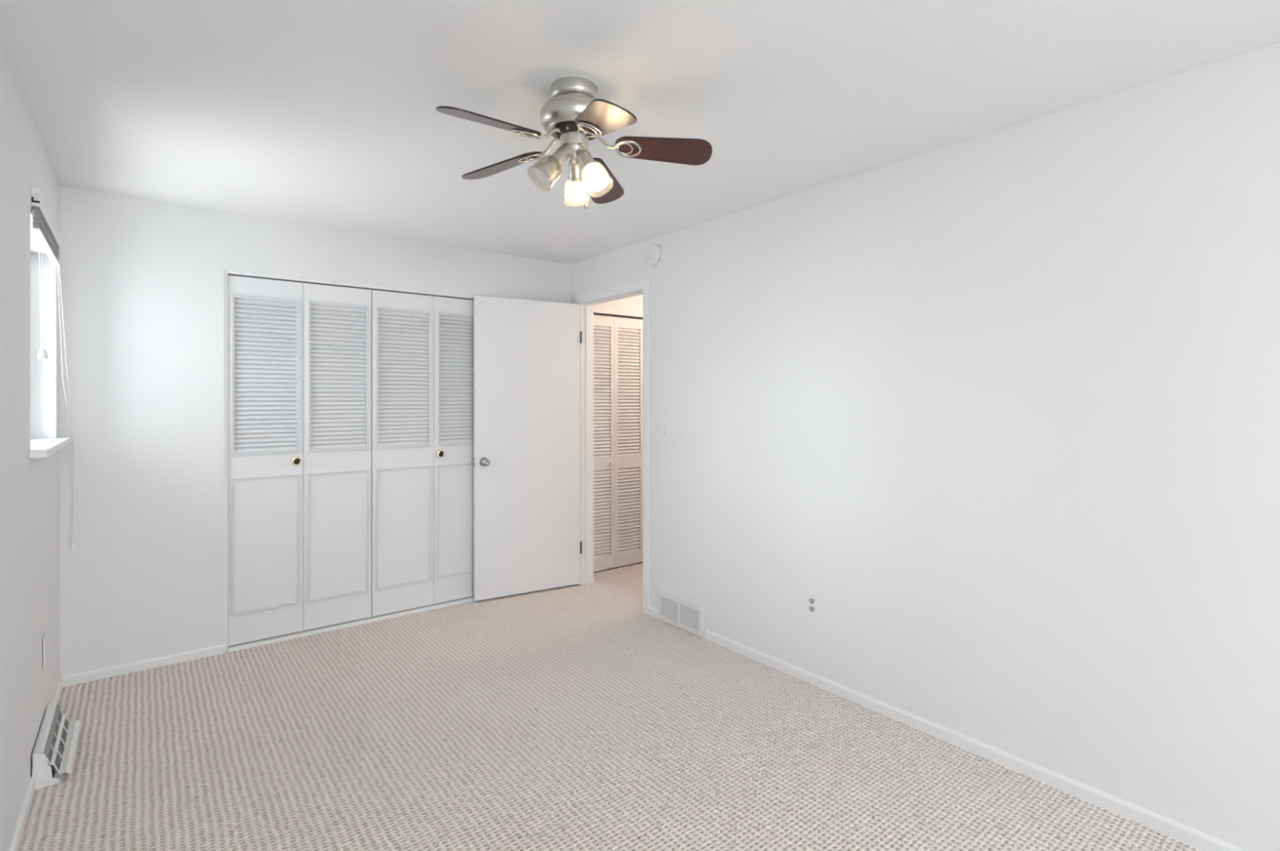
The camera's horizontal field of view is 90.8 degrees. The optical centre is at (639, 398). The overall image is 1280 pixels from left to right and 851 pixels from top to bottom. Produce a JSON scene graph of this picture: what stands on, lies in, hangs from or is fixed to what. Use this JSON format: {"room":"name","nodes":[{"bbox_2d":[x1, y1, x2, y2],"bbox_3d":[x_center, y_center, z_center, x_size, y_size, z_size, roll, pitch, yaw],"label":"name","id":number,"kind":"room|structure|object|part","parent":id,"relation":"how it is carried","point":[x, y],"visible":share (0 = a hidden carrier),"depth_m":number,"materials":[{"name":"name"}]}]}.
{"room":"empty bedroom","nodes":[
{"label":"empty bedroom","id":0,"kind":"room"},
{"bbox_2d":[0,31,59,850],"bbox_3d":[-1.109,0.194,0.780,0.150,2.460,7.300,0,0,-38],"label":"wall","id":1,"kind":"structure","parent":0,"point":[29,385],"depth_m":2.12,"materials":[{"name":"paint"}]},
{"bbox_2d":[8,676,62,850],"bbox_3d":[-0.847,1.378,0.579,0.012,0.052,6.358,0,0,-38],"label":"baseboard","id":2,"kind":"structure","parent":1,"relation":"attached to","point":[22,820],"depth_m":2.10,"materials":[{"name":"white paint"}]},
{"bbox_2d":[42,632,46,670],"bbox_3d":[-2.411,1.021,2.555,0.007,0.128,0.076,0,0,-38],"label":"wall plate","id":3,"kind":"object","parent":1,"relation":"attached to","point":[44,638],"visible":1,"depth_m":2.53,"materials":[{"name":"white plastic"}]},
{"bbox_2d":[28,436,72,458],"bbox_3d":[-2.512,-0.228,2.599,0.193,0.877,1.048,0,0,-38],"label":"window sill","id":4,"kind":"structure","parent":1,"relation":"in","point":[43,447],"depth_m":2.49,"materials":[{"name":"white plastic"}]},
{"bbox_2d":[30,187,74,549],"bbox_3d":[-2.464,-0.016,2.650,0.053,1.482,0.979,0,0,-37],"label":"mini blind","id":5,"kind":"object","parent":1,"relation":"attached to","point":[43,228],"visible":1,"depth_m":2.45,"materials":[{"name":"white plastic"}]},
{"bbox_3d":[-2.228,-0.436,2.342,0.012,0.510,0.003,0,-1,-38],"label":"lift cord","id":6,"kind":"part","parent":5,"relation":"part of","materials":[{"name":"white fabric"}]},
{"bbox_3d":[-2.223,-0.436,2.347,0.012,0.510,0.003,0,-1,-38],"label":"lift cord","id":7,"kind":"part","parent":5,"relation":"part of","materials":[{"name":"white fabric"}]},
{"bbox_3d":[-2.388,-0.606,2.541,0.022,0.007,0.700,0,-1,-38],"label":"rail","id":8,"kind":"part","parent":5,"relation":"part of","materials":[{"name":"white plastic"}]},
{"bbox_3d":[-2.389,-0.705,2.543,0.022,0.038,0.704,0,-1,-38],"label":"head rail","id":9,"kind":"part","parent":5,"relation":"part of","materials":[{"name":"white plastic"}]},
{"bbox_3d":[-2.654,0.012,2.906,0.015,1.367,0.334,0,0,-32],"label":"tilt cord","id":10,"kind":"part","parent":5,"relation":"part of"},
{"bbox_3d":[-2.658,0.012,2.918,0.011,1.366,0.319,0,0,-32],"label":"tilt cord","id":11,"kind":"part","parent":5,"relation":"part of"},
{"bbox_2d":[59,186,569,676],"bbox_3d":[-1.712,0.194,4.010,2.909,2.460,0.100,0,0,-38],"label":"wall","id":12,"kind":"structure","parent":0,"point":[142,280],"depth_m":3.30,"materials":[{"name":"paint"}]},
{"bbox_2d":[62,643,225,687],"bbox_3d":[-2.549,1.378,3.277,0.661,0.052,0.012,0,0,-38],"label":"baseboard","id":13,"kind":"structure","parent":12,"relation":"attached to","point":[177,658],"depth_m":3.25,"materials":[{"name":"white paint"}]},
{"bbox_2d":[227,275,371,646],"bbox_3d":[-1.995,0.345,3.749,0.760,2.066,0.054,0,0,-38],"label":"bifold closet door","id":14,"kind":"structure","parent":12,"relation":"in","point":[300,353],"depth_m":3.72,"materials":[{"name":"white paint"}]},
{"bbox_3d":[-2.155,0.345,3.640,0.374,2.066,0.028,0,0,-38],"label":"door","id":15,"kind":"part","parent":14,"relation":"part of","materials":[{"name":"white paint"}]},
{"bbox_3d":[-2.146,-0.134,3.625,0.346,0.904,0.014,0,0,-38],"label":"molding","id":16,"kind":"part","parent":14,"relation":"part of","materials":[{"name":"white paint"}]},
{"bbox_3d":[-2.144,0.827,3.624,0.346,0.770,0.010,0,0,-38],"label":"molding","id":17,"kind":"part","parent":14,"relation":"part of","materials":[{"name":"white paint"}]},
{"bbox_3d":[-2.153,-0.134,3.639,0.312,0.871,0.025,0,0,-38],"label":"louver panel","id":18,"kind":"part","parent":14,"relation":"part of","materials":[{"name":"white paint"}]},
{"bbox_3d":[-2.013,0.367,3.702,0.033,0.033,0.003,0,0,-38],"label":"knob","id":19,"kind":"part","parent":14,"relation":"part of","materials":[{"name":"brown metal"}]},
{"bbox_3d":[-2.021,0.367,3.712,0.051,0.051,0.026,0,0,-38],"label":"knob","id":20,"kind":"part","parent":14,"relation":"part of","materials":[{"name":"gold metal"}]},
{"bbox_3d":[-1.856,0.345,3.876,0.384,2.066,0.028,0,0,-38],"label":"door","id":21,"kind":"part","parent":14,"relation":"part of","materials":[{"name":"white paint"}]},
{"bbox_3d":[-1.844,-0.134,3.864,0.349,0.904,0.014,0,0,-38],"label":"molding","id":22,"kind":"part","parent":14,"relation":"part of","materials":[{"name":"white paint"}]},
{"bbox_3d":[-1.843,0.827,3.862,0.349,0.770,0.010,0,0,-38],"label":"molding","id":23,"kind":"part","parent":14,"relation":"part of","materials":[{"name":"white paint"}]},
{"bbox_3d":[-1.855,-0.134,3.874,0.316,0.871,0.025,0,0,-38],"label":"louver panel","id":24,"kind":"part","parent":14,"relation":"part of","materials":[{"name":"white paint"}]},
{"bbox_2d":[223,270,474,652],"bbox_3d":[-1.702,0.349,4.016,1.595,2.129,0.103,0,0,-38],"label":"trim","id":25,"kind":"structure","parent":12,"relation":"attached to","point":[226,273],"depth_m":3.59,"materials":[{"name":"white paint"}]},
{"bbox_2d":[371,289,473,617],"bbox_3d":[-1.386,0.345,4.230,0.784,2.066,0.054,0,0,-38],"label":"bifold closet door","id":26,"kind":"structure","parent":12,"relation":"in","point":[422,346],"depth_m":4.18,"materials":[{"name":"white paint"}]},
{"bbox_3d":[-1.547,0.345,4.120,0.394,2.066,0.028,0,0,-38],"label":"door","id":27,"kind":"part","parent":26,"relation":"part of","materials":[{"name":"white paint"}]},
{"bbox_3d":[-1.546,-0.134,4.118,0.326,0.872,0.025,0,0,-38],"label":"louver panel","id":28,"kind":"part","parent":26,"relation":"part of","materials":[{"name":"white paint"}]},
{"bbox_3d":[-1.535,-0.134,4.107,0.358,0.904,0.014,0,0,-38],"label":"molding","id":29,"kind":"part","parent":26,"relation":"part of","materials":[{"name":"white paint"}]},
{"bbox_3d":[-1.534,0.827,4.106,0.358,0.770,0.010,0,0,-38],"label":"molding","id":30,"kind":"part","parent":26,"relation":"part of","materials":[{"name":"white paint"}]},
{"bbox_3d":[-1.342,0.371,4.248,0.051,0.051,0.026,0,0,-38],"label":"knob","id":31,"kind":"part","parent":26,"relation":"part of","materials":[{"name":"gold metal"}]},
{"bbox_3d":[-1.239,0.345,4.363,0.388,2.066,0.028,0,0,-38],"label":"door","id":32,"kind":"part","parent":26,"relation":"part of","materials":[{"name":"white paint"}]},
{"bbox_3d":[-1.227,-0.134,4.351,0.353,0.904,0.014,0,0,-38],"label":"molding","id":33,"kind":"part","parent":26,"relation":"part of","materials":[{"name":"white paint"}]},
{"bbox_3d":[-1.226,0.827,4.349,0.353,0.770,0.010,0,0,-38],"label":"molding","id":34,"kind":"part","parent":26,"relation":"part of","materials":[{"name":"white paint"}]},
{"bbox_3d":[-1.238,-0.134,4.362,0.320,0.871,0.025,0,0,-38],"label":"louver panel","id":35,"kind":"part","parent":26,"relation":"part of","materials":[{"name":"white paint"}]},
{"bbox_2d":[472,295,582,601],"bbox_3d":[-0.785,0.340,4.529,0.818,2.100,0.104,0,0,-31],"label":"door","id":36,"kind":"structure","parent":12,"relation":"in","point":[526,460],"depth_m":4.52,"materials":[{"name":"white paint"}]},
{"bbox_3d":[-1.065,0.436,4.335,0.062,0.062,0.062,0,0,-31],"label":"knob","id":37,"kind":"part","parent":36,"relation":"part of","materials":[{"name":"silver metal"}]},
{"bbox_2d":[18,562,1202,850],"bbox_3d":[0.804,1.410,1.948,4.300,0.015,6.460,0,0,-38],"label":"floor","id":38,"kind":"structure","parent":0,"point":[575,717],"depth_m":2.45,"materials":[{"name":"carpet"}]},
{"bbox_2d":[31,703,80,790],"bbox_3d":[-2.280,1.338,2.473,0.106,0.132,0.476,0,0,-38],"label":"floor vent","id":39,"kind":"object","parent":38,"relation":"in","point":[55,745],"visible":0.99,"depth_m":2.40,"materials":[{"name":"white metal"}]},
{"bbox_2d":[31,703,68,783],"bbox_3d":[-2.291,1.338,2.464,0.075,0.132,0.468,0,0,-38],"label":"register","id":40,"kind":"object","parent":39,"relation":"attached to","point":[51,746],"depth_m":2.38,"materials":[{"name":"white metal"}]},
{"bbox_2d":[593,314,636,319],"bbox_3d":[-1.372,0.209,4.783,4.400,2.490,0.692,0,0,-38],"label":"wall","id":41,"kind":"structure","parent":0,"point":[593,314],"depth_m":6.01,"materials":[{"name":"paint"}]},
{"bbox_2d":[593,315,642,572],"bbox_3d":[-0.208,0.358,5.200,0.612,2.067,0.060,0,0,-38],"label":"closet door","id":42,"kind":"structure","parent":41,"relation":"in","point":[617,341],"depth_m":5.21,"materials":[{"name":"white paint"}]},
{"bbox_3d":[-0.338,-0.055,5.116,0.230,1.073,0.026,0,0,-38],"label":"louver panel","id":43,"kind":"part","parent":42,"relation":"part of","materials":[{"name":"white paint"}]},
{"bbox_3d":[-0.338,0.933,5.116,0.230,0.710,0.026,0,0,-38],"label":"louver panel","id":44,"kind":"part","parent":42,"relation":"part of","materials":[{"name":"white paint"}]},
{"bbox_3d":[-0.339,0.358,5.117,0.303,2.067,0.028,0,0,-38],"label":"door","id":45,"kind":"part","parent":42,"relation":"part of","materials":[{"name":"white paint"}]},
{"bbox_3d":[-0.098,0.358,5.308,0.307,2.067,0.028,0,0,-38],"label":"door","id":46,"kind":"part","parent":42,"relation":"part of","materials":[{"name":"white paint"}]},
{"bbox_3d":[-0.097,-0.055,5.306,0.234,1.073,0.026,0,0,-38],"label":"louver panel","id":47,"kind":"part","parent":42,"relation":"part of","materials":[{"name":"white paint"}]},
{"bbox_3d":[-0.097,0.933,5.306,0.234,0.711,0.026,0,0,-38],"label":"louver panel","id":48,"kind":"part","parent":42,"relation":"part of","materials":[{"name":"white paint"}]},
{"bbox_2d":[593,310,642,319],"bbox_3d":[-0.229,0.347,5.231,0.650,2.114,0.106,0,0,-38],"label":"trim","id":49,"kind":"structure","parent":41,"relation":"attached to","point":[595,312],"depth_m":5.24,"materials":[{"name":"white paint"}]},
{"bbox_2d":[593,294,642,315],"bbox_3d":[0.745,0.194,4.538,1.381,2.460,2.400,0,0,-38],"label":"wall","id":50,"kind":"structure","parent":0,"point":[631,305],"depth_m":5.25,"materials":[{"name":"white paint"}]},
{"bbox_2d":[0,0,1279,264],"bbox_3d":[0.617,-1.086,2.144,4.550,0.100,7.300,0,0,-38],"label":"ceiling","id":51,"kind":"structure","parent":0,"point":[319,113],"depth_m":2.12,"materials":[{"name":"paint"}]},
{"bbox_2d":[435,76,711,208],"bbox_3d":[-0.247,-0.840,2.079,0.865,0.392,0.884,0,0,-38],"label":"ceiling fan","id":52,"kind":"object","parent":51,"relation":"hanging from","point":[575,116],"visible":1,"depth_m":2.06,"materials":[{"name":"silver metal"}]},
{"bbox_3d":[-0.454,-0.844,1.923,0.327,0.006,0.130,-1,17,-38],"label":"blade","id":53,"kind":"part","parent":52,"relation":"part of","materials":[{"name":"brown wood"}]},
{"bbox_3d":[-0.486,-0.826,2.239,0.327,0.006,0.130,-8,13,26],"label":"blade","id":54,"kind":"part","parent":52,"relation":"part of","materials":[{"name":"brown wood"}]},
{"bbox_2d":[528,146,570,185],"bbox_3d":[-0.299,-0.758,2.068,0.144,0.154,0.096,0,0,-38],"label":"shade","id":55,"kind":"object","parent":52,"relation":"attached to","point":[544,172],"depth_m":2.05,"materials":[{"name":"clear glass"}]},
{"bbox_2d":[564,159,591,202],"bbox_3d":[-0.218,-0.743,2.200,0.112,0.161,0.123,0,0,-38],"label":"shade","id":56,"kind":"object","parent":52,"relation":"attached to","point":[575,192],"depth_m":2.17,"materials":[{"name":"white glass"}]},
{"bbox_3d":[-0.185,-0.762,2.140,0.008,0.179,0.003,0,0,-38],"label":"pull chain","id":57,"kind":"part","parent":52,"relation":"part of","materials":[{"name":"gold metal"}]},
{"bbox_2d":[577,149,609,191],"bbox_3d":[-0.143,-0.742,2.064,0.098,0.161,0.130,0,0,-38],"label":"shade","id":58,"kind":"object","parent":52,"relation":"attached to","point":[597,180],"depth_m":2.05,"materials":[{"name":"white glass"}]},
{"bbox_3d":[-0.152,-0.824,2.397,0.130,0.006,0.327,-16,-11,11],"label":"blade","id":59,"kind":"part","parent":52,"relation":"part of","materials":[{"name":"brown wood"}]},
{"bbox_3d":[-0.110,-0.812,1.834,0.130,0.006,0.327,17,5,-24],"label":"blade","id":60,"kind":"part","parent":52,"relation":"part of","materials":[{"name":"brown wood"}]},
{"bbox_3d":[0.078,-0.836,2.119,0.327,0.006,0.130,4,-16,-2],"label":"blade","id":61,"kind":"part","parent":52,"relation":"part of","materials":[{"name":"brown wood"}]},
{"bbox_2d":[569,42,1279,850],"bbox_3d":[1.490,0.194,2.392,0.110,2.460,6.608,0,0,-38],"label":"wall","id":62,"kind":"structure","parent":0,"point":[1006,402],"depth_m":2.38,"materials":[{"name":"paint"}]},
{"bbox_2d":[580,289,642,585],"bbox_3d":[-0.166,0.336,4.491,0.116,2.137,0.784,0,0,-38],"label":"trim","id":63,"kind":"structure","parent":62,"relation":"attached to","point":[586,308],"depth_m":4.78,"materials":[{"name":"white paint"}]},
{"bbox_2d":[575,277,648,614],"bbox_3d":[-0.215,0.308,4.453,0.011,2.192,0.880,0,0,-38],"label":"trim","id":64,"kind":"structure","parent":62,"relation":"attached to","point":[643,284],"depth_m":4.13,"materials":[{"name":"white paint"}]},
{"bbox_2d":[645,244,663,266],"bbox_3d":[0.088,-0.923,4.048,0.038,0.147,0.147,0,0,-38],"label":"smoke detector","id":65,"kind":"object","parent":62,"relation":"attached to","point":[655,253],"visible":1,"depth_m":4.02,"materials":[{"name":"white plastic"}]},
{"bbox_2d":[661,424,668,443],"bbox_3d":[0.152,0.219,3.981,0.020,0.116,0.072,0,0,-38],"label":"light switch","id":66,"kind":"object","parent":62,"relation":"attached to","point":[664,428],"visible":1,"depth_m":3.98,"materials":[{"name":"white plastic"}]},
{"bbox_2d":[658,588,704,637],"bbox_3d":[0.251,1.305,3.858,0.018,0.194,0.400,0,0,-38],"label":"air vent","id":67,"kind":"object","parent":62,"relation":"in","point":[686,614],"visible":1,"depth_m":3.85,"materials":[{"name":"white metal"}]},
{"bbox_2d":[805,591,818,618],"bbox_3d":[0.849,1.016,3.109,0.008,0.116,0.072,0,0,-38],"label":"wall outlet","id":68,"kind":"object","parent":62,"relation":"attached to","point":[811,599],"visible":1,"depth_m":3.10,"materials":[{"name":"white plastic"}]},
{"bbox_2d":[808,598,814,604],"bbox_3d":[0.847,0.997,3.107,0.003,0.028,0.034,0,0,-38],"label":"receptacle","id":69,"kind":"object","parent":68,"relation":"attached to","point":[811,601],"depth_m":3.11,"materials":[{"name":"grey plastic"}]},
{"bbox_2d":[808,606,814,612],"bbox_3d":[0.847,1.036,3.107,0.003,0.028,0.034,0,0,-38],"label":"receptacle","id":70,"kind":"object","parent":68,"relation":"attached to","point":[811,609],"depth_m":3.11,"materials":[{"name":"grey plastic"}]},
{"bbox_2d":[648,606,1248,850],"bbox_3d":[1.727,1.378,1.994,0.012,0.052,5.388,0,0,-38],"label":"baseboard","id":71,"kind":"structure","parent":62,"relation":"attached to","point":[1185,834],"depth_m":2.42,"materials":[{"name":"white paint"}]}
]}

